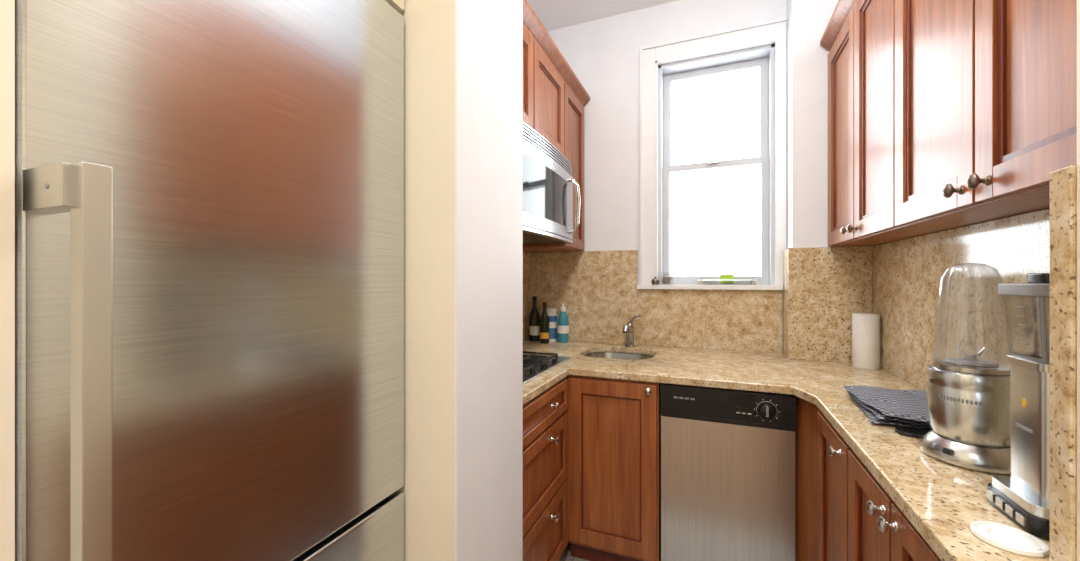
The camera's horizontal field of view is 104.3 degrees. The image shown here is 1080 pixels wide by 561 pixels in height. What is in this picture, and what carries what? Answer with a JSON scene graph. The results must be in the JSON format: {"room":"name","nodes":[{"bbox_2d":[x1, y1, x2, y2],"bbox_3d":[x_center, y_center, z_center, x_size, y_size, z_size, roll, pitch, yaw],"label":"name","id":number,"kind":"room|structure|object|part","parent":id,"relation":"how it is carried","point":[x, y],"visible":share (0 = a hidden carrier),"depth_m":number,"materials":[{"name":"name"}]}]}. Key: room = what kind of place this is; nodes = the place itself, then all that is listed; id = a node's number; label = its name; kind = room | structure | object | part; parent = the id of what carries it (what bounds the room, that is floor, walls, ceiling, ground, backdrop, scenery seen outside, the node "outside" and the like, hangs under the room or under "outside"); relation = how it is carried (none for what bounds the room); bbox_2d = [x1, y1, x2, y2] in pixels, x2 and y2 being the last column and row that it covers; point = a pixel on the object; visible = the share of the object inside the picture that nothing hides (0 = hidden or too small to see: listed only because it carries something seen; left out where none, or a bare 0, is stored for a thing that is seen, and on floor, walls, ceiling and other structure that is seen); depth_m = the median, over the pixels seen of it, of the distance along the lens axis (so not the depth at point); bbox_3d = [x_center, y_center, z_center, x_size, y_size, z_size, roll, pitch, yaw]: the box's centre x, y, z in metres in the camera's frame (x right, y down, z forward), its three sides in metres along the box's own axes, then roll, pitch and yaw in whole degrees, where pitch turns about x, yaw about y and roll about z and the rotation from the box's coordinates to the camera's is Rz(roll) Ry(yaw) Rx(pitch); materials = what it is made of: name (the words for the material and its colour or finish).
{"room":"kitchen","nodes":[
{"label":"kitchen","id":0,"kind":"room"},
{"bbox_2d":[0,0,14,560],"bbox_3d":[-1.463,-0.190,-0.647,0.878,3.000,2.699,0,0,22],"label":"wall","id":1,"kind":"structure","parent":0,"point":[7,7],"depth_m":0.43,"materials":[{"name":"beige paint"}]},
{"bbox_2d":[385,0,403,12],"bbox_3d":[-0.793,-1.170,0.871,0.755,1.040,0.615,0,0,22],"label":"wall","id":2,"kind":"structure","parent":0,"point":[398,5],"depth_m":1.00,"materials":[{"name":"beige paint"}]},
{"bbox_2d":[397,0,522,560],"bbox_3d":[-0.544,-0.190,1.303,0.910,3.000,0.364,0,0,22],"label":"wall","id":3,"kind":"structure","parent":0,"point":[462,489],"depth_m":1.02,"materials":[{"name":"beige paint"}]},
{"bbox_2d":[559,543,588,560],"bbox_3d":[0.103,1.335,0.120,3.300,0.050,5.500,0,0,22],"label":"floor","id":4,"kind":"structure","parent":0,"point":[565,556],"depth_m":1.99,"materials":[{"name":"grey tile"}]},
{"bbox_2d":[15,0,403,560],"bbox_3d":[-0.724,0.338,0.843,0.824,1.945,0.609,0,0,22],"label":"refrigerator","id":5,"kind":"object","parent":4,"relation":"on","point":[209,194],"visible":1,"depth_m":0.61,"materials":[{"name":"grey metal"}]},
{"bbox_3d":[-0.498,0.161,0.442,0.104,0.558,0.032,0,0,22],"label":"handle","id":6,"kind":"part","parent":5,"relation":"part of","materials":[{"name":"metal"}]},
{"bbox_2d":[293,491,403,560],"bbox_3d":[-0.416,0.864,0.717,0.159,0.713,0.609,0,0,22],"label":"freezer","id":7,"kind":"object","parent":5,"relation":"in","point":[377,534],"depth_m":0.91,"materials":[{"name":"metal"}]},
{"bbox_2d":[523,377,567,560],"bbox_3d":[-0.220,0.872,1.726,0.571,0.876,0.652,0,0,22],"label":"base cabinet","id":8,"kind":"object","parent":4,"relation":"on","point":[545,416],"visible":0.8,"depth_m":1.68,"materials":[{"name":"brown wood"}]},
{"bbox_2d":[566,375,660,560],"bbox_3d":[0.454,0.872,2.209,0.415,0.876,0.846,0,0,22],"label":"base cabinet","id":9,"kind":"object","parent":4,"relation":"on","point":[614,477],"visible":0.92,"depth_m":1.85,"materials":[{"name":"brown wood"}]},
{"bbox_2d":[660,383,796,560],"bbox_3d":[0.837,0.863,1.924,0.496,0.854,0.605,0,0,22],"label":"dishwasher","id":10,"kind":"object","parent":4,"relation":"on","point":[728,456],"visible":0.99,"depth_m":1.66,"materials":[{"name":"silver metal"}]},
{"bbox_2d":[796,397,940,560],"bbox_3d":[1.037,0.872,1.197,0.414,0.876,1.800,0,0,22],"label":"base cabinet","id":11,"kind":"object","parent":4,"relation":"on","point":[843,513],"visible":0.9,"depth_m":1.22,"materials":[{"name":"brown wood"}]},
{"bbox_2d":[523,340,1049,560],"bbox_3d":[0.418,0.416,1.590,1.896,0.032,2.060,0,0,22],"label":"granite countertop","id":12,"kind":"object","parent":11,"relation":"on","point":[941,500],"visible":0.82,"depth_m":1.40,"materials":[{"name":"beige stone"}]},
{"bbox_2d":[529,296,539,340],"bbox_3d":[-0.036,0.253,2.789,0.069,0.295,0.069,0,0,22],"label":"olive oil bottle","id":13,"kind":"object","parent":12,"relation":"on","point":[534,317],"visible":1,"depth_m":2.76,"materials":[{"name":"black glass"}]},
{"bbox_2d":[540,302,548,343],"bbox_3d":[0.030,0.269,2.687,0.059,0.262,0.059,0,0,22],"label":"vinegar bottle","id":14,"kind":"object","parent":12,"relation":"on","point":[544,320],"visible":1,"depth_m":2.66,"materials":[{"name":"black glass"}]},
{"bbox_2d":[523,351,569,385],"bbox_3d":[-0.185,0.380,1.905,0.460,0.041,0.670,0,0,22],"label":"gas cooktop","id":15,"kind":"object","parent":12,"relation":"on","point":[535,365],"visible":0.29,"depth_m":1.92,"materials":[{"name":"metal"}]},
{"bbox_2d":[547,308,556,341],"bbox_3d":[0.073,0.292,2.767,0.075,0.215,0.075,0,0,22],"label":"canister","id":16,"kind":"object","parent":12,"relation":"on","point":[552,312],"visible":0.69,"depth_m":2.73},
{"bbox_2d":[557,304,568,342],"bbox_3d":[0.150,0.275,2.730,0.076,0.250,0.076,0,0,41],"label":"dish soap bottle","id":17,"kind":"object","parent":12,"relation":"on","point":[563,323],"visible":1,"depth_m":2.70,"materials":[{"name":"teal plastic"}]},
{"bbox_2d":[585,352,653,359],"bbox_3d":[0.437,0.512,2.333,0.404,0.156,0.384,0,0,22],"label":"sink","id":18,"kind":"object","parent":12,"relation":"in","point":[614,355],"visible":0.12,"depth_m":2.50,"materials":[{"name":"metal"}]},
{"bbox_2d":[622,315,640,346],"bbox_3d":[0.539,0.302,2.473,0.104,0.197,0.202,0,0,22],"label":"faucet","id":19,"kind":"object","parent":12,"relation":"on","point":[628,328],"visible":1,"depth_m":2.52,"materials":[{"name":"metal"}]},
{"bbox_2d":[852,313,880,368],"bbox_3d":[1.503,0.277,1.936,0.104,0.245,0.104,0,0,22],"label":"paper towel roll","id":20,"kind":"object","parent":12,"relation":"on","point":[866,327],"visible":1,"depth_m":1.90,"materials":[{"name":"white paper"}]},
{"bbox_2d":[843,386,931,429],"bbox_3d":[1.105,0.378,1.246,0.290,0.044,0.374,0,0,22],"label":"dish towel","id":21,"kind":"object","parent":12,"relation":"on","point":[908,408],"visible":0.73,"depth_m":1.23,"materials":[{"name":"fabric"}]},
{"bbox_2d":[895,427,930,437],"bbox_3d":[0.986,0.395,1.083,0.110,0.009,0.060,0,0,22],"label":"trivet","id":22,"kind":"object","parent":12,"relation":"on","point":[906,431],"visible":0.48,"depth_m":1.08,"materials":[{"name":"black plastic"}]},
{"bbox_2d":[919,263,1010,474],"bbox_3d":[0.994,0.180,0.924,0.240,0.440,0.170,0,0,30],"label":"blender","id":23,"kind":"object","parent":12,"relation":"on","point":[969,397],"visible":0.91,"depth_m":0.90,"materials":[{"name":"metal"}]},
{"bbox_3d":[0.964,0.275,0.941,0.170,0.250,0.170,0,0,22],"label":"motor","id":24,"kind":"part","parent":23,"relation":"part of","materials":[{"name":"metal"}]},
{"bbox_2d":[934,263,1009,364],"bbox_3d":[0.964,0.077,0.941,0.129,0.234,0.129,0,0,22],"label":"cup","id":25,"kind":"object","parent":23,"relation":"on","point":[967,359],"depth_m":0.94,"materials":[{"name":"clear glass"}]},
{"bbox_2d":[970,521,1049,557],"bbox_3d":[0.718,0.396,0.645,0.082,0.008,0.082,0,0,22],"label":"lid","id":26,"kind":"object","parent":12,"relation":"on","point":[1006,538],"visible":1,"depth_m":0.64,"materials":[{"name":"white plastic"}]},
{"bbox_2d":[987,273,1049,540],"bbox_3d":[0.869,0.194,0.680,0.179,0.411,0.132,0,0,22],"label":"coffee maker","id":27,"kind":"object","parent":12,"relation":"on","point":[1023,496],"visible":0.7,"depth_m":0.69,"materials":[{"name":"silver plastic"}]},
{"bbox_3d":[0.851,0.266,0.687,0.140,0.267,0.132,0,0,22],"label":"motor","id":28,"kind":"part","parent":27,"relation":"part of","materials":[{"name":"silver metal"}]},
{"bbox_3d":[0.875,0.056,0.677,0.165,0.135,0.116,0,0,22],"label":"lid","id":29,"kind":"part","parent":27,"relation":"part of","materials":[{"name":"grey plastic"}]},
{"bbox_2d":[1001,295,1049,363],"bbox_3d":[0.853,0.079,0.686,0.110,0.107,0.110,0,0,22],"label":"jar","id":30,"kind":"object","parent":27,"relation":"on","point":[1016,357],"depth_m":0.70,"materials":[{"name":"glass"}]},
{"bbox_2d":[527,0,676,31],"bbox_3d":[0.103,-1.715,0.120,3.300,0.050,5.500,0,0,22],"label":"ceiling","id":31,"kind":"structure","parent":0,"point":[553,14],"depth_m":2.62,"materials":[{"name":"paint"}]},
{"bbox_2d":[539,0,785,354],"bbox_3d":[0.844,-0.190,2.636,2.096,3.000,0.200,0,0,22],"label":"wall","id":32,"kind":"structure","parent":0,"point":[603,54],"depth_m":2.66,"materials":[{"name":"white paint"}]},
{"bbox_2d":[531,250,782,352],"bbox_3d":[0.641,0.105,2.600,1.504,0.590,0.020,0,0,22],"label":"backsplash","id":33,"kind":"structure","parent":32,"relation":"attached to","point":[599,293],"depth_m":2.60,"materials":[{"name":"stone"}]},
{"bbox_2d":[637,17,786,289],"bbox_3d":[1.007,-0.692,2.521,0.804,1.487,0.210,0,0,22],"label":"window","id":34,"kind":"structure","parent":32,"relation":"in","point":[656,79],"depth_m":2.49,"materials":[{"name":"paint"}]},
{"bbox_2d":[651,277,658,284],"bbox_3d":[0.700,0.001,2.546,0.048,0.048,0.048,0,0,22],"label":"tin","id":35,"kind":"object","parent":34,"relation":"on","point":[655,281],"visible":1,"depth_m":2.53,"materials":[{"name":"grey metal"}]},
{"bbox_3d":[0.771,-0.013,2.545,0.076,0.070,0.076,0,0,22],"label":"votive glass","id":36,"kind":"part","parent":34,"relation":"part of","materials":[{"name":"clear glass"}]},
{"bbox_2d":[698,279,756,284],"bbox_3d":[1.085,0.009,2.441,0.309,0.030,0.089,0,0,22],"label":"tray","id":37,"kind":"object","parent":34,"relation":"on","point":[753,281],"visible":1,"depth_m":2.40,"materials":[{"name":"white ceramic"}]},
{"bbox_2d":[720,274,733,282],"bbox_3d":[1.085,-0.010,2.441,0.076,0.054,0.052,0,0,22],"label":"sponge","id":38,"kind":"object","parent":37,"relation":"on","point":[722,276],"depth_m":2.42,"materials":[{"name":"green plastic"}]},
{"bbox_2d":[783,246,871,362],"bbox_3d":[1.459,0.117,2.151,0.349,0.564,0.165,0,0,22],"label":"backsplash","id":39,"kind":"structure","parent":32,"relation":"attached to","point":[823,287],"depth_m":2.08,"materials":[{"name":"stone"}]},
{"bbox_2d":[786,0,853,248],"bbox_3d":[1.489,-0.190,2.169,0.350,3.000,0.180,0,0,22],"label":"wall","id":40,"kind":"structure","parent":0,"point":[807,20],"depth_m":2.13,"materials":[{"name":"white paint"}]},
{"bbox_2d":[1050,165,1076,560],"bbox_3d":[0.845,0.124,0.518,0.295,0.552,0.038,0,0,22],"label":"backsplash","id":41,"kind":"structure","parent":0,"point":[1063,182],"depth_m":0.57,"materials":[{"name":"beige stone"}]},
{"bbox_2d":[1077,0,1079,560],"bbox_3d":[1.207,-0.190,0.252,1.155,3.000,0.177,0,0,22],"label":"wall","id":42,"kind":"structure","parent":0,"point":[1078,1],"depth_m":0.55,"materials":[{"name":"beige paint"}]},
{"bbox_2d":[820,0,1076,246],"bbox_3d":[1.187,-0.681,1.275,0.233,1.028,1.693,0,0,22],"label":"upper cabinet","id":43,"kind":"object","parent":42,"relation":"attached to","point":[943,115],"depth_m":1.08,"materials":[{"name":"brown wood"}]},
{"bbox_2d":[872,208,1049,390],"bbox_3d":[1.294,0.117,1.254,0.020,0.564,1.659,0,0,22],"label":"backsplash","id":44,"kind":"structure","parent":42,"relation":"attached to","point":[907,274],"depth_m":1.32,"materials":[{"name":"stone"}]},
{"bbox_3d":[1.207,-0.190,0.252,1.155,3.000,0.177,0,0,22],"label":"doorway","id":45,"kind":"part","parent":42,"relation":"part of","materials":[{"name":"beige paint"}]},
{"bbox_3d":[-0.396,-0.190,2.236,0.100,3.000,1.476,0,0,22],"label":"wall","id":46,"kind":"structure","parent":0,"visible":0},
{"bbox_2d":[523,252,530,340],"bbox_3d":[-0.339,0.106,2.216,0.020,0.588,1.469,0,0,22],"label":"backsplash","id":47,"kind":"structure","parent":46,"relation":"attached to","point":[526,256],"depth_m":2.80,"materials":[{"name":"stone"}]},
{"bbox_2d":[523,0,589,252],"bbox_3d":[-0.148,-0.693,2.138,0.431,1.005,1.468,0,0,22],"label":"upper cabinet","id":48,"kind":"object","parent":46,"relation":"attached to","point":[555,99],"visible":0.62,"depth_m":2.25,"materials":[{"name":"brown wood"}]},
{"bbox_2d":[523,122,580,244],"bbox_3d":[-0.137,-0.435,2.058,0.513,0.460,0.750,0,0,22],"label":"microwave","id":49,"kind":"object","parent":48,"relation":"in","point":[548,181],"visible":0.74,"depth_m":1.93,"materials":[{"name":"silver metal"}]}
]}

